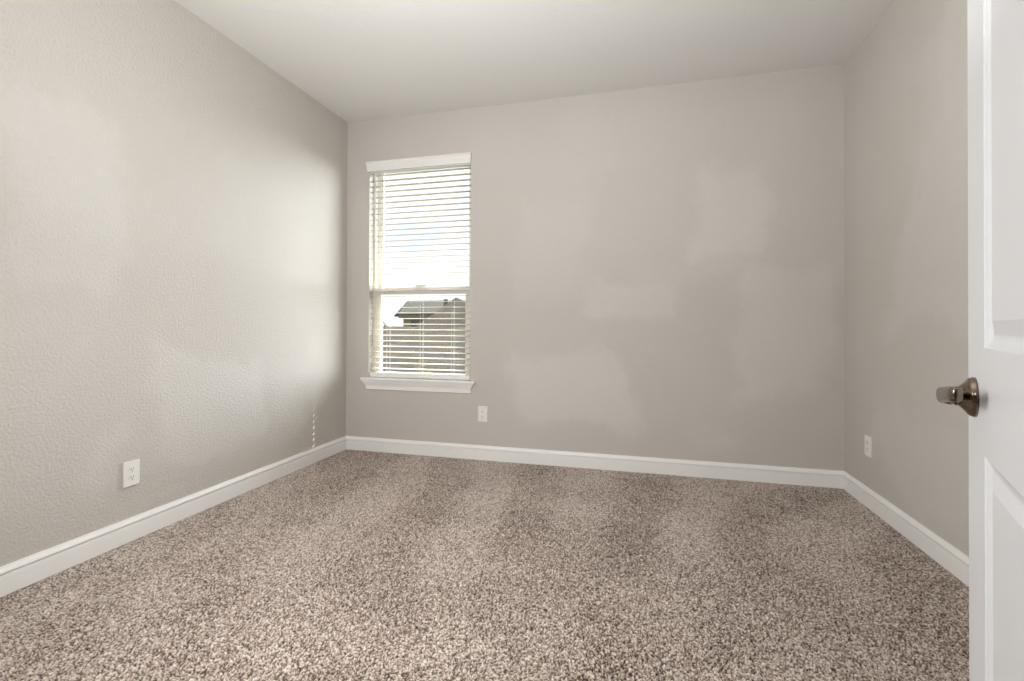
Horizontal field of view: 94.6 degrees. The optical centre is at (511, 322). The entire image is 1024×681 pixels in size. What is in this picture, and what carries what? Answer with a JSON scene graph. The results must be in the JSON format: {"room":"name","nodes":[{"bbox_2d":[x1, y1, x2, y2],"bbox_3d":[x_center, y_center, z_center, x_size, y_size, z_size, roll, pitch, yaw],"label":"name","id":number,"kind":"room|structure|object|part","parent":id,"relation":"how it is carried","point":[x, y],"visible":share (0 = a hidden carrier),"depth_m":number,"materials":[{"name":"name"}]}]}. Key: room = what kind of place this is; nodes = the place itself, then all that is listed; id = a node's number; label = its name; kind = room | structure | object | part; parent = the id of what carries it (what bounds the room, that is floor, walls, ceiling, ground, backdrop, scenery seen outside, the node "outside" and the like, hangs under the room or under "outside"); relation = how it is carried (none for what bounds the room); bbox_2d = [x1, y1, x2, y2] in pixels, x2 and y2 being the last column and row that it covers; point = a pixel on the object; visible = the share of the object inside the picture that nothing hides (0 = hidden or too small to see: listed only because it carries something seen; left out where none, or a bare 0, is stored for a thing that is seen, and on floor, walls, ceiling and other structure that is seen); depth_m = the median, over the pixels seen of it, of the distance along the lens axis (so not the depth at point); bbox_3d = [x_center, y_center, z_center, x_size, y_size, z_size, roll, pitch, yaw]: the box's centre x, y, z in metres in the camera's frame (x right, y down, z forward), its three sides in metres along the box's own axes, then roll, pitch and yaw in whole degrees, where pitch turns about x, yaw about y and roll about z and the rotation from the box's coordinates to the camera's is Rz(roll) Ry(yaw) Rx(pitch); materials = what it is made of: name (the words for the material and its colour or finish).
{"room":"empty bedroom","nodes":[
{"label":"empty bedroom","id":0,"kind":"room"},
{"bbox_2d":[0,0,347,566],"bbox_3d":[-2.044,-0.278,1.681,0.120,2.840,4.750,0,0,15],"label":"wall","id":1,"kind":"structure","parent":0,"point":[173,206],"depth_m":2.35,"materials":[{"name":"paint"}]},
{"bbox_2d":[123,459,139,487],"bbox_3d":[-1.826,0.723,2.266,0.012,0.119,0.075,0,0,15],"label":"wall outlet","id":2,"kind":"object","parent":1,"relation":"attached to","point":[131,469],"visible":1,"depth_m":2.26,"materials":[{"name":"white plastic"}]},
{"bbox_2d":[128,474,135,480],"bbox_3d":[-1.822,0.743,2.264,0.002,0.028,0.034,0,0,15],"label":"receptacle","id":3,"kind":"object","parent":2,"relation":"attached to","point":[131,477],"depth_m":2.26,"materials":[{"name":"white plastic"}]},
{"bbox_2d":[128,466,135,472],"bbox_3d":[-1.821,0.704,2.265,0.002,0.028,0.034,0,0,15],"label":"receptacle","id":4,"kind":"object","parent":2,"relation":"attached to","point":[131,469],"depth_m":2.26,"materials":[{"name":"white plastic"}]},
{"bbox_2d":[0,436,345,596],"bbox_3d":[-1.804,0.992,2.343,0.015,0.110,3.330,0,0,15],"label":"baseboard","id":5,"kind":"structure","parent":1,"relation":"attached to","point":[14,576],"depth_m":2.30,"materials":[{"name":"white paint"}]},
{"bbox_2d":[0,449,968,680],"bbox_3d":[-0.045,1.054,1.884,3.652,0.025,3.331,0,0,15],"label":"floor","id":6,"kind":"structure","parent":0,"point":[346,565],"depth_m":1.85,"materials":[{"name":"carpet"}]},
{"bbox_2d":[175,0,894,122],"bbox_3d":[-0.210,-1.754,1.235,3.890,0.120,5.030,0,0,15],"label":"ceiling","id":7,"kind":"structure","parent":0,"point":[362,60],"depth_m":2.85,"materials":[{"name":"white paint"}]},
{"bbox_2d":[346,64,844,481],"bbox_3d":[0.399,-0.257,3.582,3.890,2.840,0.160,0,0,15],"label":"wall","id":8,"kind":"structure","parent":0,"point":[657,271],"depth_m":3.36,"materials":[{"name":"paint"}]},
{"bbox_2d":[360,169,474,393],"bbox_3d":[-0.745,-0.379,3.855,0.987,1.864,0.190,0,0,15],"label":"window","id":9,"kind":"structure","parent":8,"relation":"in","point":[375,383],"depth_m":3.86,"materials":[{"name":"white plastic"}]},
{"bbox_3d":[-0.759,0.464,3.807,0.987,0.018,0.102,0,0,15],"label":"sill","id":10,"kind":"part","parent":9,"relation":"part of","materials":[{"name":"white paint"}]},
{"bbox_2d":[366,152,471,379],"bbox_3d":[-0.756,-0.436,3.814,0.918,1.774,0.087,0,0,15],"label":"window blind","id":11,"kind":"object","parent":9,"relation":"attached to","point":[457,160],"visible":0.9,"depth_m":3.81,"materials":[{"name":"white plastic"}]},
{"bbox_3d":[-1.017,-0.413,3.899,0.001,1.652,0.055,0,0,15],"label":"ladder cord","id":12,"kind":"part","parent":11,"relation":"part of","materials":[{"name":"white fabric"}]},
{"bbox_3d":[-0.749,0.432,3.823,0.878,0.038,0.050,0,0,15],"label":"rail","id":13,"kind":"part","parent":11,"relation":"part of","materials":[{"name":"white plastic"}]},
{"bbox_3d":[-0.730,-0.413,3.824,0.001,1.652,0.055,0,0,15],"label":"ladder cord","id":14,"kind":"part","parent":11,"relation":"part of","materials":[{"name":"white fabric"}]},
{"bbox_3d":[-0.468,-0.412,3.756,0.001,1.652,0.055,0,0,15],"label":"ladder cord","id":15,"kind":"part","parent":11,"relation":"part of","materials":[{"name":"white fabric"}]},
{"bbox_3d":[-0.736,0.069,3.869,0.888,0.747,0.036,0,0,15],"label":"sash","id":16,"kind":"part","parent":9,"relation":"part of","materials":[{"name":"white plastic"}]},
{"bbox_3d":[-0.723,-0.765,3.914,0.836,1.048,0.026,0,0,15],"label":"sash","id":17,"kind":"part","parent":9,"relation":"part of","materials":[{"name":"glass"}]},
{"bbox_2d":[478,406,487,421],"bbox_3d":[-0.226,0.707,3.648,0.075,0.119,0.012,0,0,15],"label":"wall outlet","id":18,"kind":"object","parent":8,"relation":"attached to","point":[482,410],"visible":1,"depth_m":3.64,"materials":[{"name":"white plastic"}]},
{"bbox_2d":[346,436,843,488],"bbox_3d":[0.372,1.008,3.489,3.650,0.110,0.015,0,0,15],"label":"baseboard","id":19,"kind":"structure","parent":8,"relation":"attached to","point":[677,467],"depth_m":3.40,"materials":[{"name":"white paint"}]},
{"bbox_2d":[844,0,968,556],"bbox_3d":[1.604,-0.271,0.731,0.120,2.840,4.750,0,0,15],"label":"wall","id":20,"kind":"structure","parent":0,"point":[906,82],"depth_m":2.33,"materials":[{"name":"paint"}]},
{"bbox_2d":[864,434,871,457],"bbox_3d":[2.053,0.712,2.721,0.012,0.119,0.075,0,0,15],"label":"wall outlet","id":21,"kind":"object","parent":20,"relation":"attached to","point":[867,439],"visible":1,"depth_m":2.71,"materials":[{"name":"white plastic"}]},
{"bbox_2d":[843,471,968,586],"bbox_3d":[1.713,0.999,1.427,0.015,0.110,3.330,0,0,15],"label":"baseboard","id":22,"kind":"structure","parent":20,"relation":"attached to","point":[952,559],"depth_m":2.27,"materials":[{"name":"white paint"}]},
{"bbox_3d":[-0.159,-0.027,0.142,0.995,2.138,0.147,0,0,15],"label":"trim","id":23,"kind":"structure","parent":0,"visible":0},
{"bbox_2d":[936,0,1023,680],"bbox_3d":[0.505,0.014,0.420,0.123,2.035,0.821,0,0,36],"label":"door","id":24,"kind":"structure","parent":23,"relation":"attached to","point":[992,395],"depth_m":0.61,"materials":[{"name":"white paint"}]},
{"bbox_3d":[0.641,0.107,0.693,0.017,0.036,0.124,0,0,36],"label":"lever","id":25,"kind":"part","parent":24,"relation":"part of","materials":[{"name":"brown metal"}]},
{"label":"outside","id":26,"kind":"structure","parent":0,"visible":0},
{"bbox_3d":[0.321,4.672,50.242,100.000,0.200,89.500,0,0,15],"label":"ground","id":27,"kind":"structure","parent":26,"visible":0},
{"bbox_2d":[394,300,451,325],"bbox_3d":[-1.210,1.456,32.038,17.800,5.980,5.248,0,0,15],"label":"house","id":28,"kind":"structure","parent":27,"relation":"on","point":[403,312],"depth_m":31.27,"materials":[{"name":"grey"}]},
{"bbox_2d":[383,297,464,373],"bbox_3d":[-2.171,1.712,13.867,11.500,5.220,9.600,0,0,15],"label":"house","id":29,"kind":"structure","parent":27,"relation":"on","point":[454,306],"depth_m":12.49,"materials":[{"name":"brown"}]}
]}

